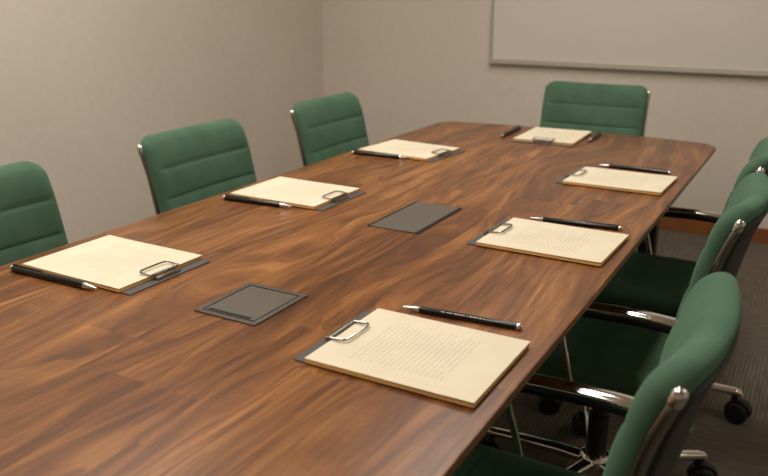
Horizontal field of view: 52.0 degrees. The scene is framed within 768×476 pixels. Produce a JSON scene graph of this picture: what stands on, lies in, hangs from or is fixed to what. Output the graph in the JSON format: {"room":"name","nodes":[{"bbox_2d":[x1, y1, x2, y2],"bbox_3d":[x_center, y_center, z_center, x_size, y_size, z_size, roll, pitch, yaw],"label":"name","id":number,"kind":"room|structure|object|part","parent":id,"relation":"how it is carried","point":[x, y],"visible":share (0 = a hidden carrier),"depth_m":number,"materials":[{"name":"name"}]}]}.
{"room":"conference room","nodes":[
{"label":"conference room","id":0,"kind":"room"},
{"bbox_2d":[0,0,323,243],"bbox_3d":[-2.144,-0.777,2.282,0.100,2.700,7.100,10,20,28],"label":"wall","id":1,"kind":"structure","parent":0,"point":[83,82],"depth_m":3.90,"materials":[{"name":"beige paint"}]},
{"bbox_2d":[322,0,767,228],"bbox_3d":[1.881,-1.307,3.952,5.200,2.700,0.100,10,20,28],"label":"wall","id":2,"kind":"structure","parent":0,"point":[409,65],"depth_m":4.76,"materials":[{"name":"beige paint"}]},
{"bbox_2d":[488,0,767,76],"bbox_3d":[1.803,-1.409,3.881,2.696,1.188,0.040,10,20,28],"label":"whiteboard","id":3,"kind":"object","parent":2,"relation":"attached to","point":[726,37],"visible":1,"depth_m":4.24,"materials":[{"name":"metal"}]},
{"bbox_3d":[0.639,-1.611,4.513,0.016,1.170,0.024,10,20,28],"label":"frame","id":4,"kind":"part","parent":3,"relation":"part of","materials":[{"name":"metal"}]},
{"bbox_2d":[488,59,767,76],"bbox_3d":[1.803,-0.855,4.057,2.696,0.026,0.040,10,20,28],"label":"tray","id":5,"kind":"object","parent":3,"relation":"on","point":[747,70],"depth_m":4.25,"materials":[{"name":"metal"}]},
{"bbox_2d":[659,217,767,243],"bbox_3d":[1.859,-0.041,4.298,5.186,0.078,0.014,10,20,28],"label":"baseboard","id":6,"kind":"structure","parent":2,"relation":"attached to","point":[668,223],"depth_m":4.37,"materials":[{"name":"brown wood"}]},
{"bbox_2d":[484,229,767,475],"bbox_3d":[0.166,0.951,1.468,5.400,0.100,7.100,10,20,28],"label":"floor","id":7,"kind":"structure","parent":0,"point":[732,449],"depth_m":2.54,"materials":[{"name":"carpet"}]},
{"bbox_2d":[0,161,68,265],"bbox_3d":[-0.741,0.318,1.837,0.672,0.882,0.667,10,20,28],"label":"office chair","id":8,"kind":"object","parent":7,"relation":"on","point":[31,223],"visible":0.13,"depth_m":1.96,"materials":[{"name":"green fabric"}]},
{"bbox_2d":[136,118,256,214],"bbox_3d":[-0.355,0.111,2.492,0.672,0.882,0.667,10,20,28],"label":"office chair","id":9,"kind":"object","parent":7,"relation":"on","point":[184,166],"visible":0.2,"depth_m":2.48,"materials":[{"name":"green fabric"}]},
{"bbox_3d":[-0.519,-0.006,2.314,0.451,0.487,0.029,7,19,22],"label":"rail","id":10,"kind":"part","parent":9,"relation":"part of","materials":[{"name":"metal"}]},
{"bbox_2d":[289,92,368,166],"bbox_3d":[0.016,-0.101,3.159,0.672,0.882,0.667,10,20,28],"label":"office chair","id":11,"kind":"object","parent":7,"relation":"on","point":[326,127],"visible":0.28,"depth_m":3.15,"materials":[{"name":"green fabric"}]},
{"bbox_3d":[-0.148,-0.217,2.981,0.451,0.487,0.029,7,19,22],"label":"rail","id":12,"kind":"part","parent":11,"relation":"part of","materials":[{"name":"metal"}]},
{"bbox_2d":[0,122,715,475],"bbox_3d":[-0.134,0.398,1.821,1.140,0.740,3.745,10,20,28],"label":"conference table","id":13,"kind":"object","parent":7,"relation":"on","point":[99,381],"visible":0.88,"depth_m":1.42,"materials":[{"name":"brown wood"}]},
{"bbox_2d":[9,264,96,288],"bbox_3d":[-0.665,0.078,1.577,0.250,0.016,0.015,9,20,27],"label":"pen","id":14,"kind":"object","parent":13,"relation":"on","point":[33,272],"visible":1,"depth_m":1.57,"materials":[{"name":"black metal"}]},
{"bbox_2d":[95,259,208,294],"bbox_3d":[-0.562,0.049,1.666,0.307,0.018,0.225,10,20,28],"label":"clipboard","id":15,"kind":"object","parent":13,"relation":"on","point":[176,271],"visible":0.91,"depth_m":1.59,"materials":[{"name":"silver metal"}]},
{"bbox_2d":[23,235,201,291],"bbox_3d":[-0.574,0.049,1.673,0.287,0.009,0.232,10,20,28],"label":"paper stack","id":16,"kind":"object","parent":15,"relation":"on","point":[109,262],"visible":0.99,"depth_m":1.66,"materials":[{"name":"beige paper"}]},
{"bbox_2d":[194,282,307,325],"bbox_3d":[-0.245,0.121,1.466,0.140,0.003,0.162,10,20,28],"label":"hatch","id":17,"kind":"object","parent":13,"relation":"on","point":[252,304],"visible":1,"depth_m":1.46,"materials":[{"name":"grey metal"}]},
{"bbox_3d":[-0.245,0.121,1.466,0.113,0.003,0.133,10,20,28],"label":"lid","id":18,"kind":"part","parent":17,"relation":"part of","materials":[{"name":"grey metal"}]},
{"bbox_2d":[222,195,290,207],"bbox_3d":[-0.347,-0.100,2.139,0.224,0.016,0.014,8,19,25],"label":"pen","id":19,"kind":"object","parent":13,"relation":"on","point":[224,197],"visible":1,"depth_m":2.14,"materials":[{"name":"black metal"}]},
{"bbox_2d":[290,190,365,210],"bbox_3d":[-0.239,-0.132,2.236,0.307,0.018,0.225,10,20,28],"label":"clipboard","id":20,"kind":"object","parent":13,"relation":"on","point":[341,199],"visible":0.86,"depth_m":2.16,"materials":[{"name":"silver metal"}]},
{"bbox_2d":[231,176,359,208],"bbox_3d":[-0.251,-0.132,2.243,0.287,0.009,0.232,10,20,28],"label":"paper stack","id":21,"kind":"object","parent":20,"relation":"on","point":[289,191],"visible":0.95,"depth_m":2.23,"materials":[{"name":"beige paper"}]},
{"bbox_2d":[351,150,408,158],"bbox_3d":[-0.015,-0.290,2.739,0.220,0.016,0.014,8,19,25],"label":"pen","id":22,"kind":"object","parent":13,"relation":"on","point":[357,152],"visible":1,"depth_m":2.74,"materials":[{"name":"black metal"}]},
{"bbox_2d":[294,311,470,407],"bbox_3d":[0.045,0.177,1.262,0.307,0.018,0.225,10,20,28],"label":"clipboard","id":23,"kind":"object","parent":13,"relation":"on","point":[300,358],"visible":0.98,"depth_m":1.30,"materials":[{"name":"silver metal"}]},
{"bbox_2d":[367,201,461,233],"bbox_3d":[0.084,-0.055,2.020,0.140,0.003,0.260,10,20,28],"label":"hatch","id":24,"kind":"object","parent":13,"relation":"on","point":[416,217],"visible":1,"depth_m":2.01,"materials":[{"name":"grey metal"}]},
{"bbox_2d":[304,308,529,407],"bbox_3d":[0.057,0.181,1.256,0.287,0.009,0.232,10,20,28],"label":"paper stack","id":25,"kind":"object","parent":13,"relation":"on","point":[452,363],"visible":1,"depth_m":1.23,"materials":[{"name":"beige paper"}]},
{"bbox_2d":[405,148,464,161],"bbox_3d":[0.103,-0.318,2.823,0.307,0.018,0.225,12,21,33],"label":"clipboard","id":26,"kind":"object","parent":13,"relation":"on","point":[445,154],"visible":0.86,"depth_m":2.73,"materials":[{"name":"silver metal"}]},
{"bbox_2d":[359,139,459,160],"bbox_3d":[0.091,-0.319,2.831,0.287,0.009,0.232,12,21,33],"label":"paper stack","id":27,"kind":"object","parent":26,"relation":"on","point":[413,150],"visible":0.98,"depth_m":2.81,"materials":[{"name":"beige paper"}]},
{"bbox_2d":[403,306,522,329],"bbox_3d":[0.136,0.139,1.392,0.223,0.012,0.012,8,19,23],"label":"pen","id":28,"kind":"object","parent":13,"relation":"on","point":[425,310],"visible":1,"depth_m":1.38,"materials":[{"name":"black metal"}]},
{"bbox_2d":[500,125,520,136],"bbox_3d":[0.510,-0.430,3.179,0.015,0.016,0.250,9,20,26],"label":"pen","id":29,"kind":"object","parent":13,"relation":"on","point":[516,128],"visible":1,"depth_m":3.17,"materials":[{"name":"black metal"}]},
{"bbox_2d":[467,220,599,266],"bbox_3d":[0.379,0.000,1.822,0.307,0.018,0.225,10,20,29],"label":"clipboard","id":30,"kind":"object","parent":13,"relation":"on","point":[503,222],"visible":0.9,"depth_m":1.84,"materials":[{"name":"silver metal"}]},
{"bbox_2d":[512,137,577,146],"bbox_3d":[0.660,-0.401,3.084,0.225,0.018,0.307,9,20,26],"label":"clipboard","id":31,"kind":"object","parent":13,"relation":"on","point":[541,141],"visible":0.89,"depth_m":2.96,"materials":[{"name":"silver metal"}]},
{"bbox_2d":[514,127,591,144],"bbox_3d":[0.666,-0.403,3.096,0.232,0.009,0.287,9,20,26],"label":"paper stack","id":32,"kind":"object","parent":31,"relation":"on","point":[561,136],"visible":0.96,"depth_m":3.08,"materials":[{"name":"beige paper"}]},
{"bbox_2d":[476,218,627,265],"bbox_3d":[0.391,0.004,1.815,0.287,0.009,0.232,10,20,29],"label":"paper stack","id":33,"kind":"object","parent":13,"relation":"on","point":[550,240],"visible":0.99,"depth_m":1.80,"materials":[{"name":"beige paper"}]},
{"bbox_2d":[530,217,622,230],"bbox_3d":[0.474,-0.038,1.947,0.229,0.014,0.013,8,19,24],"label":"pen","id":34,"kind":"object","parent":13,"relation":"on","point":[544,219],"visible":1,"depth_m":1.94,"materials":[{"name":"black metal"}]},
{"bbox_2d":[588,131,601,140],"bbox_3d":[0.822,-0.395,3.070,0.015,0.016,0.185,9,20,27],"label":"pen","id":35,"kind":"object","parent":13,"relation":"on","point":[599,133],"visible":1,"depth_m":3.06,"materials":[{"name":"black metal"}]},
{"bbox_2d":[555,168,659,195],"bbox_3d":[0.703,-0.180,2.388,0.307,0.018,0.225,10,20,29],"label":"clipboard","id":36,"kind":"object","parent":13,"relation":"on","point":[560,181],"visible":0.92,"depth_m":2.40,"materials":[{"name":"silver metal"}]},
{"bbox_2d":[563,166,676,194],"bbox_3d":[0.715,-0.176,2.382,0.287,0.009,0.232,10,20,29],"label":"paper stack","id":37,"kind":"object","parent":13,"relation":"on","point":[655,184],"visible":0.98,"depth_m":2.36,"materials":[{"name":"beige paper"}]},
{"bbox_2d":[599,164,671,174],"bbox_3d":[0.807,-0.224,2.533,0.230,0.014,0.012,11,21,31],"label":"pen","id":38,"kind":"object","parent":13,"relation":"on","point":[643,169],"visible":1,"depth_m":2.52,"materials":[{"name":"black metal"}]},
{"bbox_3d":[0.999,0.061,2.993,0.090,0.674,0.090,10,20,28],"label":"leg","id":39,"kind":"part","parent":13,"relation":"part of","materials":[{"name":"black metal"}]},
{"bbox_2d":[540,81,650,136],"bbox_3d":[0.839,-0.217,3.525,0.714,0.882,0.672,10,20,28],"label":"office chair","id":40,"kind":"object","parent":7,"relation":"on","point":[594,107],"visible":0.23,"depth_m":3.63,"materials":[{"name":"green fabric"}]},
{"bbox_3d":[1.062,-0.363,3.440,0.032,0.487,0.451,12,21,34],"label":"rail","id":41,"kind":"part","parent":40,"relation":"part of","materials":[{"name":"metal"}]},
{"bbox_2d":[452,272,740,475],"bbox_3d":[0.184,0.474,1.345,0.672,0.882,0.620,10,20,28],"label":"office chair","id":42,"kind":"object","parent":7,"relation":"on","point":[662,414],"visible":0.88,"depth_m":1.02,"materials":[{"name":"green fabric"}]},
{"bbox_3d":[0.247,0.383,1.504,0.066,0.224,0.037,10,20,28],"label":"arm post","id":43,"kind":"part","parent":42,"relation":"part of","materials":[{"name":"silver metal"}]},
{"bbox_3d":[0.155,0.495,1.368,0.500,0.090,0.381,10,20,28],"label":"seat","id":44,"kind":"part","parent":42,"relation":"part of","materials":[{"name":"green fabric"}]},
{"bbox_3d":[0.357,0.301,1.419,0.362,0.058,0.040,10,20,28],"label":"armrest","id":45,"kind":"part","parent":42,"relation":"part of","materials":[{"name":"black plastic"}]},
{"bbox_3d":[0.160,0.378,1.106,0.451,0.487,0.027,12,21,33],"label":"rail","id":46,"kind":"part","parent":42,"relation":"part of","materials":[{"name":"metal"}]},
{"bbox_3d":[0.404,0.292,1.157,0.167,0.421,0.414,10,20,28],"label":"backrest","id":47,"kind":"part","parent":42,"relation":"part of","materials":[{"name":"green fabric"}]},
{"bbox_2d":[479,172,767,475],"bbox_3d":[0.554,0.265,2.006,0.672,0.882,0.627,10,20,28],"label":"office chair","id":48,"kind":"object","parent":7,"relation":"on","point":[611,347],"visible":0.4,"depth_m":1.87,"materials":[{"name":"green fabric"}]},
{"bbox_3d":[0.412,0.566,2.185,0.290,0.035,0.038,10,20,28],"label":"leg","id":49,"kind":"part","parent":48,"relation":"part of","materials":[{"name":"silver metal"}]},
{"bbox_3d":[0.431,0.274,1.847,0.069,0.224,0.033,4,18,11],"label":"arm post","id":50,"kind":"part","parent":48,"relation":"part of","materials":[{"name":"silver metal"}]},
{"bbox_3d":[0.443,0.626,1.998,0.274,0.035,0.040,-16,23,-40],"label":"leg","id":51,"kind":"part","parent":48,"relation":"part of","materials":[{"name":"silver metal"}]},
{"bbox_3d":[0.596,0.543,2.257,0.040,0.035,0.274,3,18,11],"label":"leg","id":52,"kind":"part","parent":48,"relation":"part of","materials":[{"name":"silver metal"}]},
{"bbox_3d":[0.525,0.285,2.029,0.500,0.090,0.385,10,20,28],"label":"seat","id":53,"kind":"part","parent":48,"relation":"part of","materials":[{"name":"green fabric"}]},
{"bbox_3d":[0.637,0.639,1.957,0.038,0.035,0.284,-8,19,-24],"label":"leg","id":54,"kind":"part","parent":48,"relation":"part of","materials":[{"name":"silver metal"}]},
{"bbox_3d":[0.537,0.193,1.758,0.362,0.058,0.040,10,20,28],"label":"armrest","id":55,"kind":"part","parent":48,"relation":"part of","materials":[{"name":"black plastic"}]},
{"bbox_3d":[0.734,0.587,2.120,0.284,0.035,0.038,-2,18,-6],"label":"leg","id":56,"kind":"part","parent":48,"relation":"part of","materials":[{"name":"silver metal"}]},
{"bbox_3d":[0.773,0.082,1.818,0.167,0.421,0.419,10,20,28],"label":"backrest","id":57,"kind":"part","parent":48,"relation":"part of","materials":[{"name":"green fabric"}]},
{"bbox_3d":[0.529,0.168,1.766,0.451,0.487,0.028,12,21,33],"label":"rail","id":58,"kind":"part","parent":48,"relation":"part of","materials":[{"name":"metal"}]},
{"bbox_2d":[538,137,767,423],"bbox_3d":[0.848,0.118,2.467,0.660,0.882,0.626,10,20,28],"label":"office chair","id":59,"kind":"object","parent":7,"relation":"on","point":[647,282],"visible":0.27,"depth_m":2.41,"materials":[{"name":"green fabric"}]},
{"bbox_3d":[0.788,0.138,2.492,0.500,0.090,0.390,10,20,28],"label":"seat","id":60,"kind":"part","parent":59,"relation":"part of","materials":[{"name":"green fabric"}]},
{"bbox_3d":[0.881,0.025,2.632,0.066,0.224,0.038,10,20,28],"label":"arm post","id":61,"kind":"part","parent":59,"relation":"part of","materials":[{"name":"silver metal"}]},
{"bbox_3d":[0.992,-0.057,2.547,0.362,0.058,0.041,10,20,28],"label":"armrest","id":62,"kind":"part","parent":59,"relation":"part of","materials":[{"name":"black plastic"}]},
{"bbox_3d":[0.983,0.465,2.506,0.191,0.035,0.251,-11,21,-31],"label":"leg","id":63,"kind":"part","parent":59,"relation":"part of","materials":[{"name":"silver metal"}]},
{"bbox_3d":[1.036,-0.065,2.281,0.167,0.421,0.423,10,20,28],"label":"backrest","id":64,"kind":"part","parent":59,"relation":"part of","materials":[{"name":"green fabric"}]}
]}

